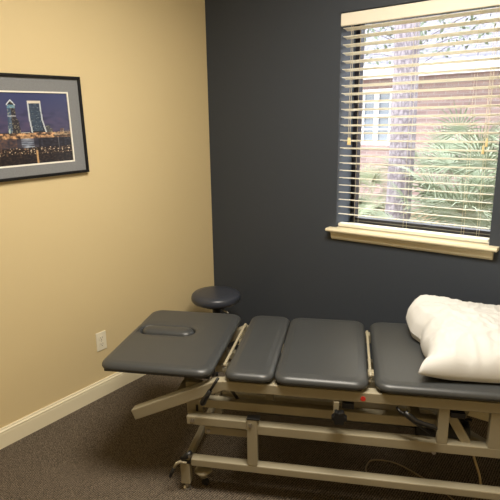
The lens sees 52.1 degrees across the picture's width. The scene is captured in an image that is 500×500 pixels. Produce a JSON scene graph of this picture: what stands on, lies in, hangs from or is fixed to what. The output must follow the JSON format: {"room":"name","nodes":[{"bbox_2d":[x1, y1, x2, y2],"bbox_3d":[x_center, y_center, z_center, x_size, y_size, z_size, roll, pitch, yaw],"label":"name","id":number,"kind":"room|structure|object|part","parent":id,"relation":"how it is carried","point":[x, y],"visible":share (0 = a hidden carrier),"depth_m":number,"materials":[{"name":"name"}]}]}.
{"room":"examination room","nodes":[
{"label":"examination room","id":0,"kind":"room"},
{"bbox_2d":[0,0,213,427],"bbox_3d":[-1.555,-0.248,2.016,0.120,2.720,4.100,9,17,36],"label":"wall","id":1,"kind":"structure","parent":0,"point":[122,241],"depth_m":2.89,"materials":[{"name":"beige paint"}]},
{"bbox_2d":[0,73,89,181],"bbox_3d":[-1.080,-0.592,2.465,0.023,0.509,0.669,9,18,36],"label":"framed picture","id":2,"kind":"object","parent":1,"relation":"attached to","point":[43,134],"visible":1,"depth_m":2.53,"materials":[{"name":"black"}]},
{"bbox_2d":[0,92,72,166],"bbox_3d":[-1.084,-0.586,2.470,0.001,0.340,0.490,9,18,36],"label":"print","id":3,"kind":"object","parent":2,"relation":"attached to","point":[35,128],"depth_m":2.50},
{"bbox_2d":[0,372,145,449],"bbox_3d":[-1.483,1.029,2.292,0.014,0.105,4.100,9,17,36],"label":"baseboard","id":4,"kind":"structure","parent":1,"relation":"attached to","point":[29,424],"depth_m":2.85,"materials":[{"name":"beige paint"}]},
{"bbox_2d":[95,330,106,351],"bbox_3d":[-0.877,0.537,3.016,0.008,0.114,0.070,9,17,36],"label":"wall outlet","id":5,"kind":"object","parent":1,"relation":"attached to","point":[101,343],"visible":1,"depth_m":3.01,"materials":[{"name":"beige plastic"}]},
{"bbox_2d":[0,346,499,499],"bbox_3d":[-0.085,1.360,1.299,3.700,0.100,4.300,9,17,36],"label":"floor","id":6,"kind":"structure","parent":0,"point":[99,450],"depth_m":2.47,"materials":[{"name":"carpet"}]},
{"bbox_2d":[191,286,240,375],"bbox_3d":[-0.212,0.517,3.456,0.447,0.501,0.427,9,17,36],"label":"stool","id":7,"kind":"object","parent":6,"relation":"on","point":[215,298],"visible":0.49,"depth_m":3.31,"materials":[{"name":"black leather"}]},
{"bbox_3d":[-0.225,0.309,3.392,0.328,0.066,0.328,9,17,36],"label":"seat","id":8,"kind":"part","parent":7,"relation":"part of","materials":[{"name":"black leather"}]},
{"bbox_3d":[-0.148,0.665,3.576,0.034,0.043,0.197,10,17,36],"label":"leg","id":9,"kind":"part","parent":7,"relation":"part of","materials":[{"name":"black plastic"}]},
{"bbox_2d":[102,310,499,499],"bbox_3d":[0.407,0.720,2.371,2.026,0.612,0.694,2,14,11],"label":"table","id":10,"kind":"object","parent":6,"relation":"on","point":[321,373],"visible":0.91,"depth_m":2.15,"materials":[{"name":"grey leather"}]},
{"bbox_2d":[142,325,193,335],"bbox_3d":[-0.403,0.405,2.516,0.264,0.046,0.094,2,14,11],"label":"cushion","id":11,"kind":"object","parent":10,"relation":"on","point":[166,330],"depth_m":2.49,"materials":[{"name":"black leather"}]},
{"bbox_3d":[-0.311,0.636,2.189,0.415,0.219,0.045,2,14,11],"label":"drop arm","id":12,"kind":"part","parent":10,"relation":"part of","materials":[{"name":"beige metal"}]},
{"bbox_3d":[-0.306,0.935,2.227,0.065,0.046,0.014,0,14,5],"label":"brake lever","id":13,"kind":"part","parent":10,"relation":"part of","materials":[{"name":"beige metal"}]},
{"bbox_3d":[-0.220,0.852,2.524,0.028,0.032,0.605,2,14,11],"label":"cross rail","id":14,"kind":"part","parent":10,"relation":"part of","materials":[{"name":"beige metal"}]},
{"bbox_3d":[-0.148,0.552,2.091,0.047,0.066,0.012,-2,14,-4],"label":"tilt handle","id":15,"kind":"part","parent":10,"relation":"part of","materials":[{"name":"black plastic"}]},
{"bbox_3d":[-0.026,0.612,2.631,0.310,0.039,0.043,2,14,11],"label":"lift arm","id":16,"kind":"part","parent":10,"relation":"part of","materials":[{"name":"beige metal"}]},
{"bbox_3d":[-0.115,0.726,2.176,0.310,0.039,0.044,2,14,11],"label":"lift arm","id":17,"kind":"part","parent":10,"relation":"part of","materials":[{"name":"beige metal"}]},
{"bbox_3d":[-0.204,0.499,2.732,0.415,0.219,0.045,2,14,11],"label":"drop arm","id":18,"kind":"part","parent":10,"relation":"part of","materials":[{"name":"beige metal"}]},
{"bbox_3d":[0.011,0.809,2.160,0.043,0.217,0.030,2,14,11],"label":"post","id":19,"kind":"part","parent":10,"relation":"part of","materials":[{"name":"beige metal"}]},
{"bbox_3d":[0.101,0.694,2.618,0.043,0.217,0.030,2,14,11],"label":"post","id":20,"kind":"part","parent":10,"relation":"part of","materials":[{"name":"beige metal"}]},
{"bbox_3d":[0.330,0.559,2.592,0.910,0.040,0.040,2,14,11],"label":"lift frame rail","id":21,"kind":"part","parent":10,"relation":"part of","materials":[{"name":"beige"}]},
{"bbox_3d":[0.284,0.673,2.136,0.995,0.040,0.040,2,14,11],"label":"lift frame rail","id":22,"kind":"part","parent":10,"relation":"part of","materials":[{"name":"beige metal"}]},
{"bbox_3d":[0.399,0.802,2.689,1.115,0.036,0.045,2,14,11],"label":"rail","id":23,"kind":"part","parent":10,"relation":"part of","materials":[{"name":"beige metal"}]},
{"bbox_3d":[0.375,0.746,2.294,0.700,0.040,0.040,2,14,11],"label":"actuator rod","id":24,"kind":"part","parent":10,"relation":"part of","materials":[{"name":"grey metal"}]},
{"bbox_3d":[0.352,0.660,2.017,0.061,0.055,0.028,2,14,11],"label":"star knob","id":25,"kind":"part","parent":10,"relation":"part of","materials":[{"name":"black plastic"}]},
{"bbox_3d":[0.538,0.946,2.099,1.615,0.036,0.043,2,14,11],"label":"rail","id":26,"kind":"part","parent":10,"relation":"part of","materials":[{"name":"beige metal"}]},
{"bbox_3d":[0.587,0.578,1.998,1.424,0.044,0.045,2,14,11],"label":"rail","id":27,"kind":"part","parent":10,"relation":"part of","materials":[{"name":"beige metal"}]},
{"bbox_3d":[0.546,0.632,2.240,0.210,0.122,0.015,2,14,11],"label":"hanging plate","id":28,"kind":"part","parent":10,"relation":"part of","materials":[{"name":"beige metal"}]},
{"bbox_3d":[0.671,0.696,2.011,0.082,0.063,0.016,0,14,3],"label":"lever rod","id":29,"kind":"part","parent":10,"relation":"part of","materials":[{"name":"black metal"}]},
{"bbox_3d":[0.828,0.780,2.214,0.222,0.104,0.104,2,14,11],"label":"actuator motor","id":30,"kind":"part","parent":10,"relation":"part of","materials":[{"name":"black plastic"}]},
{"bbox_3d":[0.750,0.680,1.988,0.041,0.155,0.024,2,14,11],"label":"post","id":31,"kind":"part","parent":10,"relation":"part of","materials":[{"name":"beige metal"}]},
{"bbox_2d":[406,295,499,382],"bbox_3d":[1.042,0.348,2.183,0.712,0.183,0.652,2,14,11],"label":"pillow","id":32,"kind":"object","parent":10,"relation":"on","point":[459,340],"visible":1,"depth_m":2.03,"materials":[{"name":"white fabric"}]},
{"bbox_3d":[1.095,0.893,2.279,0.035,0.030,0.724,-9,16,-29],"label":"cross rail","id":33,"kind":"part","parent":10,"relation":"part of","materials":[{"name":"beige metal"}]},
{"bbox_2d":[473,456,481,484],"bbox_3d":[1.117,0.970,2.177,0.330,0.204,0.071,5,15,22],"label":"cord","id":34,"kind":"object","parent":10,"relation":"attached to","point":[474,458],"visible":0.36,"depth_m":2.20,"materials":[{"name":"beige plastic"}]},
{"bbox_3d":[0.944,0.685,1.953,0.060,0.155,0.028,2,14,11],"label":"post","id":35,"kind":"part","parent":10,"relation":"part of","materials":[{"name":"beige metal"}]},
{"bbox_2d":[365,459,453,499],"bbox_3d":[0.824,1.065,2.210,0.704,0.007,0.172,11,18,40],"label":"power cable","id":36,"kind":"object","parent":6,"relation":"on","point":[450,497],"visible":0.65,"depth_m":2.41,"materials":[{"name":"brown plastic"}]},
{"bbox_2d":[205,0,499,358],"bbox_3d":[1.202,-0.301,2.686,3.740,3.020,0.260,9,17,36],"label":"wall","id":37,"kind":"structure","parent":0,"point":[275,73],"depth_m":3.16,"materials":[{"name":"charcoal navy paint"}]},
{"bbox_2d":[238,338,488,421],"bbox_3d":[1.137,0.849,2.858,3.474,0.105,0.014,9,17,36],"label":"baseboard","id":38,"kind":"structure","parent":37,"relation":"attached to","point":[479,415],"depth_m":2.78,"materials":[{"name":"beige paint"}]},
{"bbox_2d":[325,222,498,259],"bbox_3d":[0.907,-0.059,2.893,0.952,0.072,0.250,9,17,36],"label":"trim","id":39,"kind":"structure","parent":37,"relation":"attached to","point":[480,250],"depth_m":2.79,"materials":[{"name":"beige paint"}]},
{"bbox_2d":[350,5,498,236],"bbox_3d":[0.982,-0.706,2.857,0.861,1.198,0.054,9,17,36],"label":"window","id":40,"kind":"structure","parent":37,"relation":"in","point":[355,189],"depth_m":3.04,"materials":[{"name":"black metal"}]},
{"bbox_2d":[338,0,499,242],"bbox_3d":[0.869,-0.667,2.710,0.851,1.184,0.074,9,17,36],"label":"window blind","id":41,"kind":"object","parent":40,"relation":"attached to","point":[430,7],"visible":0.98,"depth_m":2.65,"materials":[{"name":"beige"}]},
{"bbox_3d":[0.558,-0.941,2.850,0.003,0.620,0.007,9,17,36],"label":"pull cord","id":42,"kind":"part","parent":41,"relation":"part of","materials":[{"name":"beige fabric"}]},
{"bbox_3d":[0.566,-0.939,2.844,0.003,0.620,0.007,9,17,36],"label":"pull cord","id":43,"kind":"part","parent":41,"relation":"part of","materials":[{"name":"beige fabric"}]},
{"bbox_3d":[0.622,-0.695,2.906,0.001,1.125,0.054,9,17,36],"label":"ladder cord","id":44,"kind":"part","parent":41,"relation":"part of","materials":[{"name":"beige fabric"}]},
{"bbox_3d":[0.858,-0.656,2.733,0.001,1.125,0.054,9,17,36],"label":"ladder cord","id":45,"kind":"part","parent":41,"relation":"part of","materials":[{"name":"beige fabric"}]},
{"bbox_3d":[0.883,-0.103,2.858,0.844,0.018,0.046,9,17,36],"label":"rail","id":46,"kind":"part","parent":41,"relation":"part of","materials":[{"name":"beige"}]},
{"bbox_3d":[1.107,-0.615,2.552,0.001,1.125,0.054,9,17,36],"label":"ladder cord","id":47,"kind":"part","parent":41,"relation":"part of","materials":[{"name":"beige fabric"}]},
{"bbox_3d":[1.168,-0.605,2.508,0.001,1.125,0.054,9,17,36],"label":"ladder cord","id":48,"kind":"part","parent":41,"relation":"part of","materials":[{"name":"beige fabric"}]},
{"bbox_3d":[1.140,-0.827,2.429,0.003,0.655,0.007,9,17,36],"label":"pull cord","id":49,"kind":"part","parent":41,"relation":"part of","materials":[{"name":"beige fabric"}]},
{"bbox_3d":[1.151,-0.842,2.417,0.003,0.620,0.007,9,17,36],"label":"pull cord","id":50,"kind":"part","parent":41,"relation":"part of","materials":[{"name":"beige fabric"}]},
{"label":"outside","id":51,"kind":"structure","parent":0,"visible":0},
{"bbox_2d":[369,209,490,227],"bbox_3d":[6.811,-1.750,14.759,30.000,0.250,25.720,9,17,36],"label":"ground","id":52,"kind":"structure","parent":51,"point":[381,209],"depth_m":10.04,"materials":[{"name":"brown soil"}]},
{"bbox_2d":[358,200,382,217],"bbox_3d":[1.119,-0.383,6.754,1.765,1.144,1.818,4,15,19],"label":"palmetto","id":53,"kind":"object","parent":52,"relation":"on","point":[373,204],"visible":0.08,"depth_m":6.90,"materials":[{"name":"green plant"}]},
{"bbox_2d":[358,161,421,219],"bbox_3d":[1.584,-0.837,7.866,2.140,1.475,2.072,9,17,36],"label":"palmetto","id":54,"kind":"object","parent":52,"relation":"on","point":[367,175],"visible":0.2,"depth_m":7.92,"materials":[{"name":"green plant"}]},
{"bbox_2d":[385,17,420,221],"bbox_3d":[1.833,-2.414,5.991,0.416,5.450,0.416,9,17,36],"label":"pine tree","id":55,"kind":"object","parent":52,"relation":"on","point":[403,153],"visible":0.51,"depth_m":6.10,"materials":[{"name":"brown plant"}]},
{"bbox_2d":[360,163,495,229],"bbox_3d":[2.224,-0.261,5.513,2.566,1.473,2.233,9,17,36],"label":"palmetto","id":56,"kind":"object","parent":52,"relation":"on","point":[446,195],"visible":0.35,"depth_m":5.34,"materials":[{"name":"green plant"}]},
{"bbox_2d":[359,7,499,209],"bbox_3d":[6.067,-4.010,13.224,23.400,4.899,9.280,9,17,36],"label":"brick house","id":57,"kind":"structure","parent":52,"relation":"on","point":[476,92],"depth_m":10.27,"materials":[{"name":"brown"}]},
{"bbox_2d":[359,101,499,227],"bbox_3d":[2.966,-1.071,7.403,3.384,2.112,3.152,2,14,12],"label":"palmetto","id":58,"kind":"object","parent":52,"relation":"on","point":[444,145],"visible":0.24,"depth_m":6.93,"materials":[{"name":"green plant"}]},
{"bbox_2d":[364,9,495,69],"bbox_3d":[2.594,-2.603,8.261,2.506,4.662,2.357,9,17,36],"label":"young tree","id":59,"kind":"object","parent":52,"relation":"on","point":[441,30],"visible":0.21,"depth_m":7.94,"materials":[{"name":"green plant"}]},
{"bbox_2d":[391,126,498,228],"bbox_3d":[2.986,-0.487,5.315,3.363,1.985,3.292,9,17,36],"label":"palmetto","id":60,"kind":"object","parent":52,"relation":"on","point":[446,162],"visible":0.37,"depth_m":5.13,"materials":[{"name":"green plant"}]}
]}

